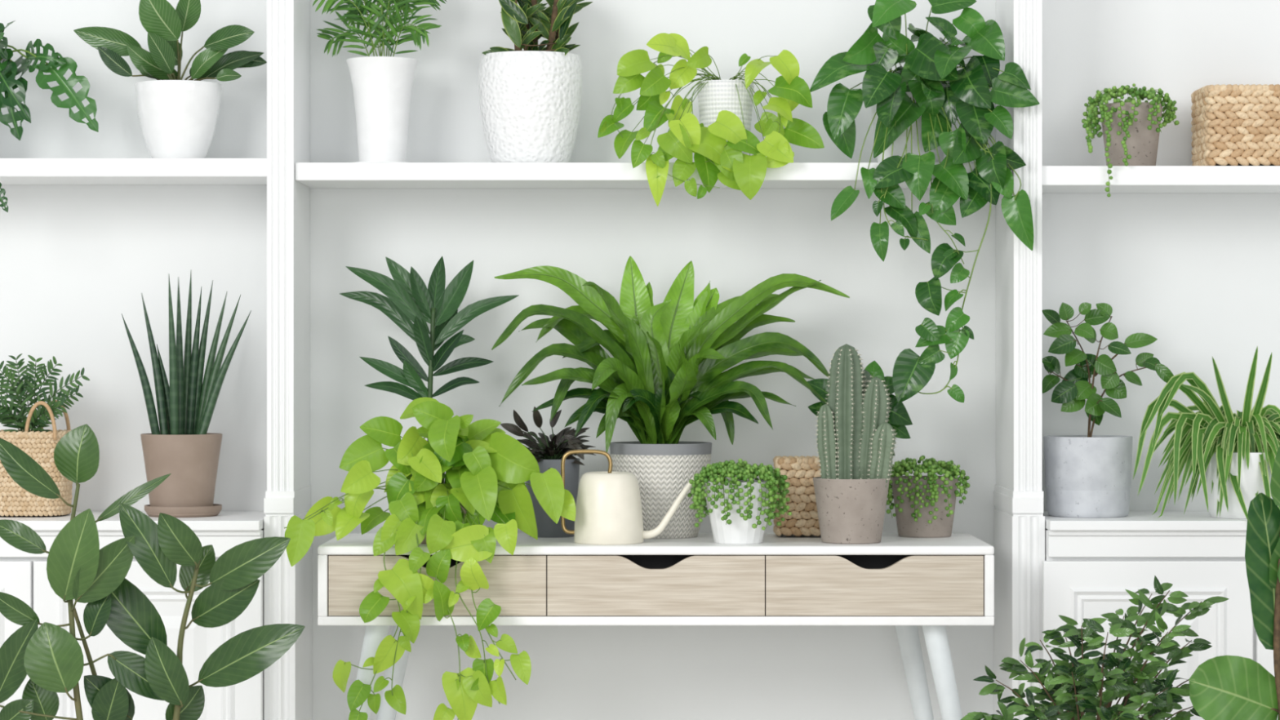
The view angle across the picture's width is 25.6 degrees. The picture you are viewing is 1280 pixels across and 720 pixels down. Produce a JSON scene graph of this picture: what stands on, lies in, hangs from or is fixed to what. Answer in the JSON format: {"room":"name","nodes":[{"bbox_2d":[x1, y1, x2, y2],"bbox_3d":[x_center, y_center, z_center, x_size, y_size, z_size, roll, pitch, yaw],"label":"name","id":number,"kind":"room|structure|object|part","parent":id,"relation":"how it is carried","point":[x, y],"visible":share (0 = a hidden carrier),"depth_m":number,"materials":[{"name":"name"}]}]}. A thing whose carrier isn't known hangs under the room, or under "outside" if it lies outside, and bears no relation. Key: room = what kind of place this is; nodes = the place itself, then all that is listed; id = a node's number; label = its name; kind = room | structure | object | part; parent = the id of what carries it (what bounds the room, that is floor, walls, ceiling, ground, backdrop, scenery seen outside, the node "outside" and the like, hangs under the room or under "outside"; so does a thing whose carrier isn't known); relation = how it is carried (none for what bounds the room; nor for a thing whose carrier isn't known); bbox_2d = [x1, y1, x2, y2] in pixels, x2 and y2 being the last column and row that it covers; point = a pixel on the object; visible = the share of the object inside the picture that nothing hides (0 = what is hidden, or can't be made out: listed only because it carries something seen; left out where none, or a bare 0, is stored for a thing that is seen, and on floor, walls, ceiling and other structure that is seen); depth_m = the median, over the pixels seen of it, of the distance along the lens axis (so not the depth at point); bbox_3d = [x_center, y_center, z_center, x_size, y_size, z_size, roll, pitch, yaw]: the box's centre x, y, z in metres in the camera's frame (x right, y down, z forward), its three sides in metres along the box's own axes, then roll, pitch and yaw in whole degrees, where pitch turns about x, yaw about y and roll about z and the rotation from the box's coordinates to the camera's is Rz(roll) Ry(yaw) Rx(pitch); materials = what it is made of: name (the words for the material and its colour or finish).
{"room":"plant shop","nodes":[
{"label":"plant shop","id":0,"kind":"room"},
{"bbox_2d":[0,20,98,212],"bbox_3d":[-1.191,-0.470,5.270,0.346,0.398,0.180,0,0,19],"label":"monstera","id":1,"kind":"object","parent":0,"point":[9,70],"visible":1,"depth_m":5.25,"materials":[{"name":"green plant"}]},
{"bbox_3d":[-1.203,-0.478,5.280,0.122,0.316,0.160,0,0,-44],"label":"stem","id":2,"kind":"part","parent":1,"relation":"part of","materials":[{"name":"green plant"}]},
{"bbox_2d":[0,0,1279,719],"bbox_3d":[0.000,-0.160,5.510,4.400,2.500,0.100,0,0,0],"label":"wall","id":3,"kind":"structure","parent":0,"point":[1198,274],"depth_m":5.46,"materials":[{"name":"paint"}]},
{"bbox_2d":[0,158,266,184],"bbox_3d":[-1.239,-0.356,5.335,1.100,0.034,0.247,0,0,0],"label":"wall shelf","id":4,"kind":"object","parent":3,"relation":"attached to","point":[12,171],"visible":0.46,"depth_m":5.21,"materials":[{"name":"white paint"}]},
{"bbox_2d":[73,0,266,158],"bbox_3d":[-0.888,-0.535,5.311,0.358,0.325,0.171,0,0,0],"label":"potted plant","id":5,"kind":"object","parent":4,"relation":"on","point":[178,117],"visible":0.95,"depth_m":5.27,"materials":[{"name":"green plant"}]},
{"bbox_3d":[-0.877,-0.556,5.302,0.155,0.119,0.062,0,0,-13],"label":"stem","id":6,"kind":"part","parent":5,"relation":"part of","materials":[{"name":"green plant"}]},
{"bbox_2d":[134,80,222,158],"bbox_3d":[-0.870,-0.446,5.315,0.163,0.147,0.163,0,0,0],"label":"pot","id":7,"kind":"object","parent":5,"relation":"on","point":[178,118],"depth_m":5.26,"materials":[{"name":"white ceramic"}]},
{"bbox_2d":[263,0,311,719],"bbox_3d":[-0.663,-0.160,5.322,0.057,2.500,0.273,0,0,0],"label":"trim","id":8,"kind":"structure","parent":3,"relation":"attached to","point":[287,588],"depth_m":5.21,"materials":[{"name":"white paint"}]},
{"bbox_2d":[295,162,1012,188],"bbox_3d":[0.025,-0.348,5.335,1.326,0.033,0.247,0,0,0],"label":"wall shelf","id":9,"kind":"object","parent":3,"relation":"attached to","point":[312,175],"visible":0.6,"depth_m":5.21,"materials":[{"name":"white paint"}]},
{"bbox_2d":[478,0,592,162],"bbox_3d":[-0.198,-0.555,5.325,0.218,0.380,0.196,0,0,0],"label":"potted plant","id":10,"kind":"object","parent":9,"relation":"on","point":[530,99],"visible":0.99,"depth_m":5.26,"materials":[{"name":"green plant"}]},
{"bbox_3d":[-0.207,-0.469,5.325,0.196,0.209,0.196,0,0,0],"label":"pot","id":11,"kind":"part","parent":10,"relation":"part of","materials":[{"name":"white ceramic"}]},
{"bbox_3d":[-0.193,-0.631,5.318,0.099,0.168,0.091,0,0,10],"label":"stem","id":12,"kind":"part","parent":10,"relation":"part of","materials":[{"name":"brown plant"}]},
{"bbox_2d":[597,32,824,206],"bbox_3d":[0.132,-0.445,5.253,0.421,0.325,0.201,0,0,0],"label":"pothos","id":13,"kind":"object","parent":9,"relation":"on","point":[723,140],"visible":1,"depth_m":5.20,"materials":[{"name":"plant"}]},
{"bbox_3d":[0.113,-0.454,5.237,0.348,0.280,0.145,0,0,0],"label":"stem","id":14,"kind":"part","parent":13,"relation":"part of","materials":[{"name":"green plant"}]},
{"bbox_2d":[697,80,754,155],"bbox_3d":[0.161,-0.443,5.300,0.108,0.156,0.108,0,0,0],"label":"pot","id":15,"kind":"object","parent":13,"relation":"on","point":[714,96],"depth_m":5.26,"materials":[{"name":"white ceramic"}]},
{"bbox_2d":[809,0,1039,403],"bbox_3d":[0.524,-0.304,5.270,0.426,0.767,0.257,0,0,0],"label":"pothos","id":16,"kind":"object","parent":9,"relation":"on","point":[914,106],"visible":1,"depth_m":5.18,"materials":[{"name":"green plant"}]},
{"bbox_2d":[870,91,944,162],"bbox_3d":[0.510,-0.433,5.315,0.160,0.137,0.160,0,0,0],"label":"pot","id":17,"kind":"object","parent":16,"relation":"on","point":[936,113],"depth_m":5.25,"materials":[{"name":"white ceramic"}]},
{"bbox_3d":[-0.485,-0.368,5.315,0.115,0.006,0.115,0,0,0],"label":"saucer","id":18,"kind":"object","parent":9,"relation":"on","visible":0},
{"bbox_2d":[312,0,446,161],"bbox_3d":[-0.491,-0.588,5.305,0.248,0.438,0.156,0,0,0],"label":"potted palm","id":19,"kind":"object","parent":18,"relation":"on","point":[382,86],"visible":0.98,"depth_m":5.28,"materials":[{"name":"white ceramic"}]},
{"bbox_3d":[-0.491,-0.659,5.301,0.215,0.246,0.103,0,0,-4],"label":"stem","id":20,"kind":"part","parent":19,"relation":"part of","materials":[{"name":"green plant"}]},
{"bbox_2d":[346,56,418,161],"bbox_3d":[-0.485,-0.467,5.315,0.136,0.196,0.136,0,0,0],"label":"pot","id":21,"kind":"object","parent":19,"relation":"on","point":[382,86],"depth_m":5.27,"materials":[{"name":"white ceramic"}]},
{"bbox_2d":[993,0,1044,719],"bbox_3d":[0.715,-0.160,5.322,0.060,2.500,0.273,0,0,0],"label":"trim","id":22,"kind":"structure","parent":3,"relation":"attached to","point":[1019,519],"depth_m":5.20,"materials":[{"name":"white paint"}]},
{"bbox_2d":[1041,165,1279,193],"bbox_3d":[1.266,-0.341,5.335,1.047,0.036,0.247,0,0,0],"label":"wall shelf","id":23,"kind":"object","parent":3,"relation":"attached to","point":[1055,179],"visible":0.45,"depth_m":5.21,"materials":[{"name":"white paint"}]},
{"bbox_2d":[1081,83,1179,197],"bbox_3d":[0.918,-0.409,5.269,0.182,0.219,0.180,0,0,8],"label":"potted trailing plant","id":24,"kind":"object","parent":23,"relation":"on","point":[1131,128],"visible":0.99,"depth_m":5.25,"materials":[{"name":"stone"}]},
{"bbox_2d":[1100,102,1162,165],"bbox_3d":[0.923,-0.419,5.300,0.117,0.120,0.117,0,0,0],"label":"pot","id":25,"kind":"object","parent":24,"relation":"on","point":[1142,144],"depth_m":5.25,"materials":[{"name":"grey concrete"}]},
{"bbox_2d":[1191,84,1279,165],"bbox_3d":[1.155,-0.437,5.325,0.207,0.153,0.177,0,0,0],"label":"woven basket","id":26,"kind":"object","parent":23,"relation":"on","point":[1233,125],"visible":0.93,"depth_m":5.24,"materials":[{"name":"beige wicker"}]},
{"bbox_2d":[609,440,711,538],"bbox_3d":[0.039,0.242,5.272,0.191,0.176,0.191,0,0,0],"label":"pot","id":27,"kind":"object","parent":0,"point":[662,469],"depth_m":5.19,"materials":[{"name":"white ceramic"}]},
{"bbox_2d":[705,479,770,544],"bbox_3d":[0.177,0.274,5.085,0.120,0.112,0.124,0,0,0],"label":"pot","id":28,"kind":"object","parent":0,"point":[747,526],"depth_m":5.03,"materials":[{"name":"white ceramic"}]},
{"bbox_2d":[813,476,889,544],"bbox_3d":[0.382,0.272,5.105,0.139,0.117,0.139,0,0,0],"label":"pot","id":29,"kind":"object","parent":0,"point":[851,510],"depth_m":5.05,"materials":[{"name":"beige concrete"}]},
{"bbox_2d":[891,475,958,537],"bbox_3d":[0.533,0.275,5.283,0.126,0.111,0.126,0,0,0],"label":"pot","id":30,"kind":"object","parent":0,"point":[935,520],"depth_m":5.23,"materials":[{"name":"beige concrete"}]},
{"bbox_3d":[0.000,1.130,2.230,4.400,0.080,6.460,0,0,0],"label":"floor","id":31,"kind":"structure","parent":0,"visible":0},
{"bbox_2d":[0,511,265,719],"bbox_3d":[-1.241,0.692,5.299,1.097,0.797,0.318,0,0,0],"label":"base cabinet","id":32,"kind":"object","parent":31,"relation":"on","point":[23,575],"visible":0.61,"depth_m":5.16,"materials":[{"name":"white paint"}]},
{"bbox_3d":[-1.432,0.704,5.152,0.540,0.576,0.009,0,0,0],"label":"raised panel","id":33,"kind":"part","parent":32,"relation":"part of","materials":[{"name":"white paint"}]},
{"bbox_3d":[-1.432,0.704,5.166,0.636,0.672,0.018,0,0,0],"label":"door","id":34,"kind":"part","parent":32,"relation":"part of","materials":[{"name":"white paint"}]},
{"bbox_2d":[0,511,265,557],"bbox_3d":[-1.241,0.327,5.299,1.095,0.068,0.318,0,0,0],"label":"countertop","id":35,"kind":"structure","parent":32,"relation":"on","point":[225,531],"depth_m":5.16,"materials":[{"name":"white paint"}]},
{"bbox_2d":[0,400,72,516],"bbox_3d":[-1.148,0.184,5.310,0.160,0.215,0.144,0,0,0],"label":"bag","id":36,"kind":"object","parent":35,"relation":"on","point":[15,500],"visible":0.56,"depth_m":5.25,"materials":[{"name":"beige wicker"}]},
{"bbox_3d":[-1.115,0.113,5.246,0.061,0.073,0.011,0,0,0],"label":"handle","id":37,"kind":"part","parent":36,"relation":"part of","materials":[{"name":"beige wicker"}]},
{"bbox_2d":[0,353,89,432],"bbox_3d":[-1.133,0.138,5.300,0.216,0.301,0.124,0,0,0],"label":"potted fern","id":38,"kind":"object","parent":36,"relation":"in","point":[42,413],"visible":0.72,"depth_m":5.28,"materials":[{"name":"plant"}]},
{"bbox_3d":[-1.115,0.113,5.374,0.061,0.073,0.011,0,0,0],"label":"handle","id":39,"kind":"part","parent":36,"relation":"part of","materials":[{"name":"beige wicker"}]},
{"bbox_2d":[144,503,222,517],"bbox_3d":[-0.859,0.283,5.305,0.144,0.020,0.144,0,0,0],"label":"saucer","id":40,"kind":"object","parent":35,"relation":"on","point":[206,511],"visible":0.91,"depth_m":5.25,"materials":[{"name":"beige ceramic"}]},
{"bbox_2d":[121,269,251,506],"bbox_3d":[-0.841,0.059,5.288,0.205,0.459,0.164,0,0,25],"label":"potted snake plant","id":41,"kind":"object","parent":35,"relation":"on","point":[183,447],"visible":0.96,"depth_m":5.27,"materials":[{"name":"green plant"}]},
{"bbox_3d":[-0.862,0.214,5.305,0.152,0.150,0.152,0,0,0],"label":"pot","id":42,"kind":"part","parent":41,"relation":"part of","materials":[{"name":"beige ceramic"}]},
{"bbox_3d":[-0.901,0.704,5.152,0.321,0.576,0.009,0,0,0],"label":"raised panel","id":43,"kind":"part","parent":32,"relation":"part of","materials":[{"name":"white paint"}]},
{"bbox_3d":[-0.901,0.704,5.166,0.417,0.672,0.018,0,0,0],"label":"door","id":44,"kind":"part","parent":32,"relation":"part of","materials":[{"name":"white paint"}]},
{"bbox_2d":[0,423,304,719],"bbox_3d":[-0.794,0.596,4.476,0.448,0.988,0.324,0,0,44],"label":"rubber plant","id":45,"kind":"object","parent":31,"relation":"on","point":[51,655],"visible":1,"depth_m":4.47,"materials":[{"name":"green plant"}]},
{"bbox_3d":[-0.868,0.506,4.507,0.396,0.641,0.076,0,0,0],"label":"stem","id":46,"kind":"part","parent":45,"relation":"part of","materials":[{"name":"green plant"}]},
{"bbox_2d":[317,533,994,719],"bbox_3d":[0.028,0.711,5.190,1.262,0.762,0.380,0,0,0],"label":"console table","id":47,"kind":"object","parent":31,"relation":"on","point":[905,584],"visible":0.89,"depth_m":5.00,"materials":[{"name":"brown wood"}]},
{"bbox_3d":[-0.526,0.779,5.046,0.156,0.625,0.042,0,0,-9],"label":"leg","id":48,"kind":"part","parent":47,"relation":"part of","materials":[{"name":"white wood"}]},
{"bbox_3d":[-0.496,0.779,5.322,0.159,0.625,0.042,0,0,11],"label":"leg","id":49,"kind":"part","parent":47,"relation":"part of","materials":[{"name":"white wood"}]},
{"bbox_2d":[338,256,519,480],"bbox_3d":[-0.398,0.067,5.285,0.342,0.527,0.126,0,0,0],"label":"plant","id":50,"kind":"object","parent":47,"relation":"on","point":[408,298],"visible":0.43,"depth_m":5.29,"materials":[{"name":"green plant"}]},
{"bbox_3d":[-0.391,0.065,5.285,0.016,0.325,0.011,0,0,0],"label":"stem","id":51,"kind":"part","parent":50,"relation":"part of","materials":[{"name":"green plant"}]},
{"bbox_2d":[284,397,575,719],"bbox_3d":[-0.369,0.373,5.044,0.513,0.613,0.257,0,0,5],"label":"pothos","id":52,"kind":"object","parent":47,"relation":"on","point":[486,469],"visible":0.99,"depth_m":4.97,"materials":[{"name":"green plant"}]},
{"bbox_3d":[-0.360,0.401,5.011,0.386,0.106,0.015,0,0,0],"label":"drawer","id":53,"kind":"part","parent":47,"relation":"part of","materials":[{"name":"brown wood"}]},
{"bbox_2d":[500,406,595,537],"bbox_3d":[-0.171,0.208,5.281,0.180,0.244,0.139,0,0,0],"label":"potted succulent","id":54,"kind":"object","parent":47,"relation":"on","point":[551,452],"visible":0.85,"depth_m":5.25,"materials":[{"name":"plant"}]},
{"bbox_3d":[-0.174,0.163,5.279,0.099,0.073,0.065,0,0,0],"label":"stem","id":55,"kind":"part","parent":54,"relation":"part of","materials":[{"name":"black plant"}]},
{"bbox_2d":[525,457,579,537],"bbox_3d":[-0.165,0.257,5.280,0.105,0.146,0.105,0,0,0],"label":"pot","id":56,"kind":"object","parent":54,"relation":"on","point":[546,527],"depth_m":5.24,"materials":[{"name":"grey ceramic"}]},
{"bbox_2d":[560,448,693,544],"bbox_3d":[-0.025,0.246,5.080,0.226,0.169,0.126,0,0,26],"label":"watering can","id":57,"kind":"object","parent":47,"relation":"on","point":[608,507],"visible":0.96,"depth_m":5.05,"materials":[{"name":"beige metal"}]},
{"bbox_3d":[-0.096,0.238,5.095,0.094,0.154,0.007,0,0,0],"label":"handle","id":58,"kind":"part","parent":57,"relation":"part of","materials":[{"name":"gold metal"}]},
{"bbox_3d":[0.049,0.267,5.090,0.107,0.112,0.015,0,0,5],"label":"spout","id":59,"kind":"part","parent":57,"relation":"part of","materials":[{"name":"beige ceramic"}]},
{"bbox_3d":[0.028,0.401,5.011,0.386,0.106,0.015,0,0,0],"label":"drawer","id":60,"kind":"part","parent":47,"relation":"part of","materials":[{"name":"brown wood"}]},
{"bbox_2d":[491,256,849,538],"bbox_3d":[0.058,0.067,5.229,0.664,0.526,0.278,0,0,0],"label":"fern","id":61,"kind":"object","parent":47,"relation":"on","point":[664,375],"visible":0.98,"depth_m":5.22,"materials":[{"name":"green plant"}]},
{"bbox_2d":[687,458,791,544],"bbox_3d":[0.180,0.254,5.075,0.189,0.153,0.154,0,0,0],"label":"potted trailing plant","id":62,"kind":"object","parent":47,"relation":"on","point":[738,510],"visible":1,"depth_m":5.04,"materials":[{"name":"plant"}]},
{"bbox_2d":[773,455,821,536],"bbox_3d":[0.307,0.254,5.285,0.115,0.147,0.106,0,0,0],"label":"woven basket","id":63,"kind":"object","parent":47,"relation":"on","point":[800,471],"visible":0.44,"depth_m":5.24,"materials":[{"name":"beige wicker"}]},
{"bbox_2d":[813,343,897,544],"bbox_3d":[0.389,0.150,5.105,0.152,0.359,0.138,0,0,0],"label":"potted cactus","id":64,"kind":"object","parent":47,"relation":"on","point":[855,440],"visible":1,"depth_m":5.08,"materials":[{"name":"green plant"}]},
{"bbox_2d":[807,360,912,456],"bbox_3d":[0.410,0.165,5.282,0.200,0.329,0.099,0,0,0],"label":"pothos","id":65,"kind":"object","parent":47,"relation":"on","point":[899,417],"visible":0.12,"depth_m":5.26,"materials":[{"name":"green plant"}]},
{"bbox_3d":[0.416,0.401,5.011,0.386,0.106,0.015,0,0,0],"label":"drawer","id":66,"kind":"part","parent":47,"relation":"part of","materials":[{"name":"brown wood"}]},
{"bbox_3d":[0.553,0.779,5.322,0.159,0.625,0.042,0,0,-11],"label":"leg","id":67,"kind":"part","parent":47,"relation":"part of","materials":[{"name":"white wood"}]},
{"bbox_2d":[885,455,969,537],"bbox_3d":[0.527,0.254,5.278,0.172,0.152,0.156,0,0,35],"label":"potted trailing plant","id":68,"kind":"object","parent":47,"relation":"on","point":[924,505],"visible":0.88,"depth_m":5.23,"materials":[{"name":"plant"}]},
{"bbox_3d":[0.583,0.779,5.046,0.156,0.625,0.042,0,0,9],"label":"leg","id":69,"kind":"part","parent":47,"relation":"part of","materials":[{"name":"white wood"}]},
{"bbox_2d":[960,575,1228,719],"bbox_3d":[0.755,0.723,4.670,0.458,0.735,0.298,0,0,0],"label":"bushy plant","id":70,"kind":"object","parent":31,"relation":"on","point":[1073,687],"visible":0.98,"depth_m":4.65,"materials":[{"name":"green plant"}]},
{"bbox_3d":[0.753,0.622,4.671,0.381,0.487,0.238,0,0,0],"label":"stem","id":71,"kind":"part","parent":70,"relation":"part of","materials":[{"name":"brown plant"}]},
{"bbox_2d":[1042,511,1278,719],"bbox_3d":[1.263,0.692,5.299,1.051,0.797,0.318,0,0,0],"label":"base cabinet","id":72,"kind":"object","parent":31,"relation":"on","point":[1089,565],"visible":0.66,"depth_m":5.16,"materials":[{"name":"white paint"}]},
{"bbox_2d":[1043,511,1247,557],"bbox_3d":[1.268,0.327,5.299,1.042,0.068,0.318,0,0,0],"label":"countertop","id":73,"kind":"structure","parent":72,"relation":"on","point":[1137,534],"depth_m":5.16,"materials":[{"name":"white paint"}]},
{"bbox_2d":[1041,302,1173,518],"bbox_3d":[0.871,0.093,5.280,0.235,0.401,0.165,0,0,35],"label":"potted plant","id":74,"kind":"object","parent":73,"relation":"on","point":[1089,476],"visible":1,"depth_m":5.26,"materials":[{"name":"concrete"}]},
{"bbox_2d":[1043,435,1132,518],"bbox_3d":[0.842,0.218,5.300,0.165,0.150,0.165,0,0,0],"label":"pot","id":75,"kind":"object","parent":74,"relation":"on","point":[1086,476],"depth_m":5.23,"materials":[{"name":"concrete"}]},
{"bbox_3d":[0.870,0.038,5.287,0.209,0.255,0.054,0,0,0],"label":"stem","id":76,"kind":"part","parent":74,"relation":"part of","materials":[{"name":"brown plant"}]},
{"bbox_2d":[1133,345,1279,519],"bbox_3d":[1.086,0.136,5.247,0.379,0.325,0.234,0,0,0],"label":"spider plant","id":77,"kind":"object","parent":73,"relation":"on","point":[1233,455],"visible":0.95,"depth_m":5.19,"materials":[{"name":"green plant"}]},
{"bbox_3d":[1.120,0.232,5.250,0.146,0.123,0.146,0,0,0],"label":"pot","id":78,"kind":"part","parent":77,"relation":"part of","materials":[{"name":"white ceramic"}]},
{"bbox_3d":[0.929,0.704,5.166,0.384,0.672,0.018,0,0,0],"label":"door","id":79,"kind":"part","parent":72,"relation":"part of","materials":[{"name":"white paint"}]},
{"bbox_3d":[0.929,0.704,5.152,0.288,0.576,0.009,0,0,0],"label":"raised panel","id":80,"kind":"part","parent":72,"relation":"part of","materials":[{"name":"white paint"}]},
{"bbox_3d":[1.439,0.704,5.166,0.621,0.672,0.018,0,0,0],"label":"door","id":81,"kind":"part","parent":72,"relation":"part of","materials":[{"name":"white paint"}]},
{"bbox_2d":[1188,446,1279,719],"bbox_3d":[1.053,0.588,4.500,0.300,1.003,0.300,0,0,33],"label":"leaves","id":82,"kind":"object","parent":31,"relation":"on","point":[1223,687],"visible":1,"depth_m":4.50,"materials":[{"name":"green plant"}]},
{"bbox_3d":[1.031,0.483,4.500,0.055,0.686,0.031,0,0,16],"label":"stem","id":83,"kind":"part","parent":82,"relation":"part of","materials":[{"name":"brown plant"}]}
]}

